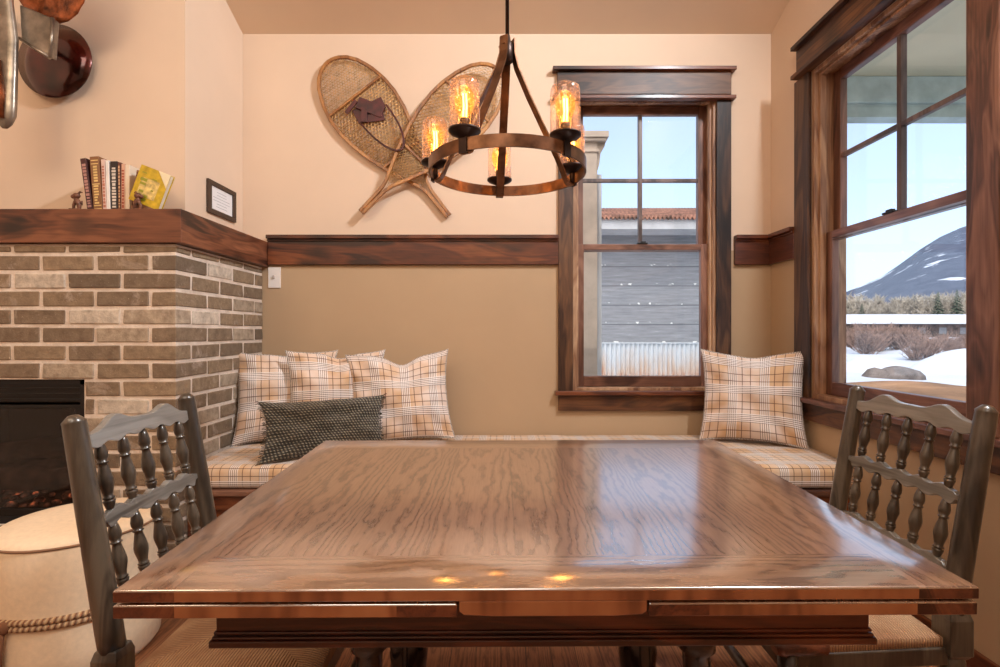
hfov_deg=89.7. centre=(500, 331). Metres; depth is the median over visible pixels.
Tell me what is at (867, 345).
bush
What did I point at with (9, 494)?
embers
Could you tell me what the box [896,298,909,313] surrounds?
bare tree
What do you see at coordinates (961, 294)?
bare tree
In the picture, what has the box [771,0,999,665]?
wall
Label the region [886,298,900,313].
bare tree
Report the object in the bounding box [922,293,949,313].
bare tree
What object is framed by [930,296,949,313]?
bare tree
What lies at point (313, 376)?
throw pillow
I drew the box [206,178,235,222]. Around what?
picture frame
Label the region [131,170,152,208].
book
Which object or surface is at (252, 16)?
ceiling
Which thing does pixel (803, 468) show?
bench cushion
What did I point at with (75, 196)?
bookend
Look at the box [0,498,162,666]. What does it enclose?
ottoman
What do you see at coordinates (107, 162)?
book
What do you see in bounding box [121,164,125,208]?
book
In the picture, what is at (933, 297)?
bare tree
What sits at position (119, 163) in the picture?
book
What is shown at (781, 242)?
trim
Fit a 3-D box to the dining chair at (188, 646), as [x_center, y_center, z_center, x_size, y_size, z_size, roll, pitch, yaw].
[-0.628,0.635,1.215,0.535,0.930,0.475,0,0,0]
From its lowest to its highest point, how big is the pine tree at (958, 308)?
7.595 m
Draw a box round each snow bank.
[846,356,903,372]
[909,348,965,374]
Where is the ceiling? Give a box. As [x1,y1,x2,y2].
[226,0,788,33]
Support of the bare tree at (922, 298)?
on the snow ground
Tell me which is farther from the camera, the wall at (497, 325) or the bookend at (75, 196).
the wall at (497, 325)
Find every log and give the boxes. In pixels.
[0,436,65,463]
[0,457,66,468]
[0,465,70,491]
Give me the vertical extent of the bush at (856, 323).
2.494 m
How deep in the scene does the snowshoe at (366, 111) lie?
2.83 m
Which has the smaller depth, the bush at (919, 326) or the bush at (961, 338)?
the bush at (961, 338)
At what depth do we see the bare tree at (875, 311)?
84.52 m
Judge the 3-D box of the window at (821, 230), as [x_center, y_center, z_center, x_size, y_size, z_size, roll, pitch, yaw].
[1.584,-0.508,2.059,0.210,1.887,1.142,0,0,0]
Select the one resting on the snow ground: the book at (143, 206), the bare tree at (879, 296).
the bare tree at (879, 296)
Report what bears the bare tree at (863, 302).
on the snow ground
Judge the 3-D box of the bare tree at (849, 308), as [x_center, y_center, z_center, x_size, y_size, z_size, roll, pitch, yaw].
[57.825,-2.666,84.050,3.688,6.771,3.734,0,0,-5]
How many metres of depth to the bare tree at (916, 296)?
85.58 m
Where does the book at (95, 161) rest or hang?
on the mantel shelf
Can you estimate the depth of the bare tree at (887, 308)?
91.42 m
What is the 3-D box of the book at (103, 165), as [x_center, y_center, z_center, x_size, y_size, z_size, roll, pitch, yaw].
[-1.695,-0.623,2.223,0.025,0.229,0.155,0,0,0]
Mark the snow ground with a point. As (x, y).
(891, 355)
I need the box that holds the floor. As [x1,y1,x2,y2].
[135,618,938,666]
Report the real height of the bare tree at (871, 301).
7.074 m
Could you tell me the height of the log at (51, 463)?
0.146 m
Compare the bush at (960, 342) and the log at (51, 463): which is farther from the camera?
the bush at (960, 342)
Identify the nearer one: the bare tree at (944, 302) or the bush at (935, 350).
the bush at (935, 350)
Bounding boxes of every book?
[80,158,93,208]
[90,156,105,208]
[101,159,106,208]
[105,160,110,208]
[110,161,117,208]
[118,162,122,208]
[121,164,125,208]
[125,165,139,208]
[128,165,174,208]
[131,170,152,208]
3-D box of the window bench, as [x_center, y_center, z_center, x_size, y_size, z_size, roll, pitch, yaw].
[0.091,0.889,2.502,2.881,0.421,0.706,0,0,0]
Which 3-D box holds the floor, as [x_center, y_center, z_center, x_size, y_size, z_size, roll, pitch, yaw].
[-0.783,1.160,-0.071,4.954,0.120,6.177,0,0,0]
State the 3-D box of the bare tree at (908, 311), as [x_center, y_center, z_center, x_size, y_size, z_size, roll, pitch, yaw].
[70.804,-2.833,86.772,3.131,6.600,3.578,0,0,19]
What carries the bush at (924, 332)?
on the snow ground
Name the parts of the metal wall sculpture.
curved arm, dish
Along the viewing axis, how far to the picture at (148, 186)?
2.12 m
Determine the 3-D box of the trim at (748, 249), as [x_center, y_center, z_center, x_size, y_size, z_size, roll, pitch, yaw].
[1.427,-0.463,2.834,0.213,0.165,0.044,0,0,0]
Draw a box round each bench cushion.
[206,440,300,487]
[398,435,699,439]
[708,439,836,487]
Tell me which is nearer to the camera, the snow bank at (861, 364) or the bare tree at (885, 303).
the snow bank at (861, 364)
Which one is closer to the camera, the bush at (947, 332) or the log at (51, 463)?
the log at (51, 463)
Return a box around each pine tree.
[931,292,944,313]
[947,290,962,313]
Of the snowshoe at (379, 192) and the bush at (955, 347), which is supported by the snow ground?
the bush at (955, 347)
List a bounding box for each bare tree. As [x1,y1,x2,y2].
[846,292,865,305]
[846,297,859,313]
[849,296,872,313]
[867,297,882,312]
[867,305,881,313]
[872,294,887,306]
[880,301,888,313]
[882,305,890,313]
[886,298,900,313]
[891,302,907,313]
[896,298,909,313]
[904,297,920,313]
[908,293,931,313]
[918,295,928,305]
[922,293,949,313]
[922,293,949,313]
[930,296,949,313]
[931,290,955,306]
[945,292,965,313]
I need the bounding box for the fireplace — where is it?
[0,244,262,550]
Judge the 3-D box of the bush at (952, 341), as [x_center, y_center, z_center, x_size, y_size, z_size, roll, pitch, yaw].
[25.116,0.871,28.198,1.202,1.160,1.326,0,0,-33]
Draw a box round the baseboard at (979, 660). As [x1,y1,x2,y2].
[912,615,999,666]
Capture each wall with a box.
[0,0,242,231]
[243,34,770,435]
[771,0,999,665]
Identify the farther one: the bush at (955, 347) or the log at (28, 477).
the bush at (955, 347)
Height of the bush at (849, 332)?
1.818 m
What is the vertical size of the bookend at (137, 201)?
0.081 m
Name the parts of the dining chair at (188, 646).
post, crest rail, rail, post, rush seat, seat frame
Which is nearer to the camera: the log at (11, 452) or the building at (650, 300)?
the log at (11, 452)
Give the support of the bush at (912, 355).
on the snow ground
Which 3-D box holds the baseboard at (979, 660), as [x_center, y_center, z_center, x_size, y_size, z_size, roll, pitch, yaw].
[1.522,1.062,-0.425,0.022,0.075,5.150,0,0,0]
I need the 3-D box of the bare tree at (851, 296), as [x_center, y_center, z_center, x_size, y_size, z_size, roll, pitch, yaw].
[61.779,-3.209,87.517,4.373,7.931,4.320,0,0,-42]
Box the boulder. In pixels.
[862,366,925,379]
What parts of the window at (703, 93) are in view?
casing, sash rail, sash, sash rail, sash, head casing, casing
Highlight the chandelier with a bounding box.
[421,0,585,197]
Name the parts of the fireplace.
louvre frame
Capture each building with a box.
[602,208,698,374]
[846,314,965,337]
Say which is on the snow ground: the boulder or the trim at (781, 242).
the boulder
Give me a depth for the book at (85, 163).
2.15 m
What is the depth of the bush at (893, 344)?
36.34 m
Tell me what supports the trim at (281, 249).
attached to the wall at (497, 325)
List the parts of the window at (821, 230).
casing, sash, head casing, sash, sash rail, sash rail, casing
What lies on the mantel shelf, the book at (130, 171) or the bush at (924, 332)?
the book at (130, 171)
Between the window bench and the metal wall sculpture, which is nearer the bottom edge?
the window bench
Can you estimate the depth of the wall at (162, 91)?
2.33 m
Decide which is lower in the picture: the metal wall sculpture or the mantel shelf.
the mantel shelf
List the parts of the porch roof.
beam trim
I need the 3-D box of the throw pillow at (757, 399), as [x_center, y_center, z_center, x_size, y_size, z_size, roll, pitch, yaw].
[1.294,0.333,2.597,0.513,0.486,0.211,0,0,22]
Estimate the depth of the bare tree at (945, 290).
90.41 m
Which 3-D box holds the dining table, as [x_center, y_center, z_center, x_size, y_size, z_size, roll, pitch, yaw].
[0.063,0.719,1.139,1.226,0.763,0.877,0,0,0]
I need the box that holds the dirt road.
[846,381,965,400]
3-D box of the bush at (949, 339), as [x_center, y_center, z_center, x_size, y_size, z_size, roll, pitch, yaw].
[27.027,0.791,30.273,1.530,1.476,1.687,0,0,20]
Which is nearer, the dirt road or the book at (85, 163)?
the book at (85, 163)
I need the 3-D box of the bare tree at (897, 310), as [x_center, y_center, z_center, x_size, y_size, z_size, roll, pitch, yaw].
[67.570,-2.207,85.552,3.157,5.823,2.762,0,0,11]
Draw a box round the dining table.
[113,440,978,666]
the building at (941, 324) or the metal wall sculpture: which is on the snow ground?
the building at (941, 324)
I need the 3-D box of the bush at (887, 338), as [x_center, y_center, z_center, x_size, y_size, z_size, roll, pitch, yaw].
[26.692,0.439,36.155,3.036,2.656,2.754,0,0,3]
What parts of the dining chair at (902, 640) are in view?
leg, post, seat frame, rush seat, rail, rail, crest rail, leg, post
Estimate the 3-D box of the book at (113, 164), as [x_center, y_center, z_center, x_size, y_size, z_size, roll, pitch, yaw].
[-1.651,-0.619,2.228,0.030,0.220,0.165,-1,0,0]
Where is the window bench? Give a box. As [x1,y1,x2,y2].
[188,488,856,537]
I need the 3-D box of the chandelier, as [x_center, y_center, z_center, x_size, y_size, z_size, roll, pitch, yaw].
[0.030,-1.356,1.593,0.538,1.721,0.552,0,0,45]
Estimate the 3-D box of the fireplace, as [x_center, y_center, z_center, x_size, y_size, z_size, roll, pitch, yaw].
[-2.225,0.367,2.472,1.751,1.466,0.766,0,0,0]
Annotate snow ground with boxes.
[846,337,965,385]
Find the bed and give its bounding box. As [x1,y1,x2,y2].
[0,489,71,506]
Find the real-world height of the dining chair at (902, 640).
0.930 m
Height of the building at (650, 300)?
4.490 m
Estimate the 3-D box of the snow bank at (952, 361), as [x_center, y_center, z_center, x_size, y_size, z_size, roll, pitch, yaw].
[18.691,1.337,19.460,6.256,1.422,3.500,0,0,0]
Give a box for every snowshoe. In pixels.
[317,55,450,217]
[359,62,501,214]
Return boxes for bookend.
[68,191,82,208]
[130,191,143,208]
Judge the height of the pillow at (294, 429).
0.275 m
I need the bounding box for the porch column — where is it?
[583,131,608,374]
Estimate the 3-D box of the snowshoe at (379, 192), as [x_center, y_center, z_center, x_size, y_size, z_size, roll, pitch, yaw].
[-0.381,-1.074,2.796,0.819,0.843,0.028,0,0,1]
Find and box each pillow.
[231,350,337,446]
[255,393,386,465]
[285,349,384,402]
[345,349,455,439]
[698,349,808,449]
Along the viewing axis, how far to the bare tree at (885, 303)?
92.98 m
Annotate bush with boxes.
[846,323,892,353]
[846,332,853,347]
[852,321,898,351]
[856,323,903,349]
[874,322,916,349]
[894,339,932,360]
[896,326,922,344]
[900,332,952,357]
[908,328,930,344]
[933,332,952,338]
[935,333,961,352]
[938,338,963,351]
[944,337,965,346]
[945,341,965,350]
[952,331,965,343]
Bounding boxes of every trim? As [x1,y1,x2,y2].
[266,235,558,264]
[734,235,769,264]
[767,227,793,264]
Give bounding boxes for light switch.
[268,267,280,287]
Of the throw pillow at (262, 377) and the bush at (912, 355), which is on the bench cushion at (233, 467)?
the throw pillow at (262, 377)
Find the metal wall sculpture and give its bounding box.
[0,0,91,128]
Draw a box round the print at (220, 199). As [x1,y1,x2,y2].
[213,192,228,210]
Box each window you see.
[552,66,736,410]
[790,0,999,474]
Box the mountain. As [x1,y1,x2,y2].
[846,226,965,313]
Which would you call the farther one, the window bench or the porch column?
the porch column
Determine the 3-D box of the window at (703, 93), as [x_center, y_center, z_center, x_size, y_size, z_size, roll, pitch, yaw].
[0.804,-0.521,2.909,1.027,1.932,0.205,0,0,0]
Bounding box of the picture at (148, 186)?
[137,176,159,200]
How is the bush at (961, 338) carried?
on the snow ground
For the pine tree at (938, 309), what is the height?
7.355 m
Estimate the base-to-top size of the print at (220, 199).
0.077 m
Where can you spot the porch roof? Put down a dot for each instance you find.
(936, 49)
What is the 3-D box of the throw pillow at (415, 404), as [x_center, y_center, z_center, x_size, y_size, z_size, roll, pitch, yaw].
[-0.524,0.340,2.630,0.572,0.500,0.246,0,0,-8]
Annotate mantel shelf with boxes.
[0,209,267,266]
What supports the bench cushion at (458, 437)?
on the window bench
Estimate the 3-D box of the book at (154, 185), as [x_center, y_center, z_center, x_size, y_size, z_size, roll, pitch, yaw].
[-1.478,-0.609,2.129,0.180,0.194,0.028,0,0,0]
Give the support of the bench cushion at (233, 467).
on the window bench
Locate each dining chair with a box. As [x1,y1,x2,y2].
[60,393,355,666]
[710,385,998,666]
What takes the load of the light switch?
attached to the wall at (497, 325)
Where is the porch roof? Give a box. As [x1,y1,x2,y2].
[847,0,965,122]

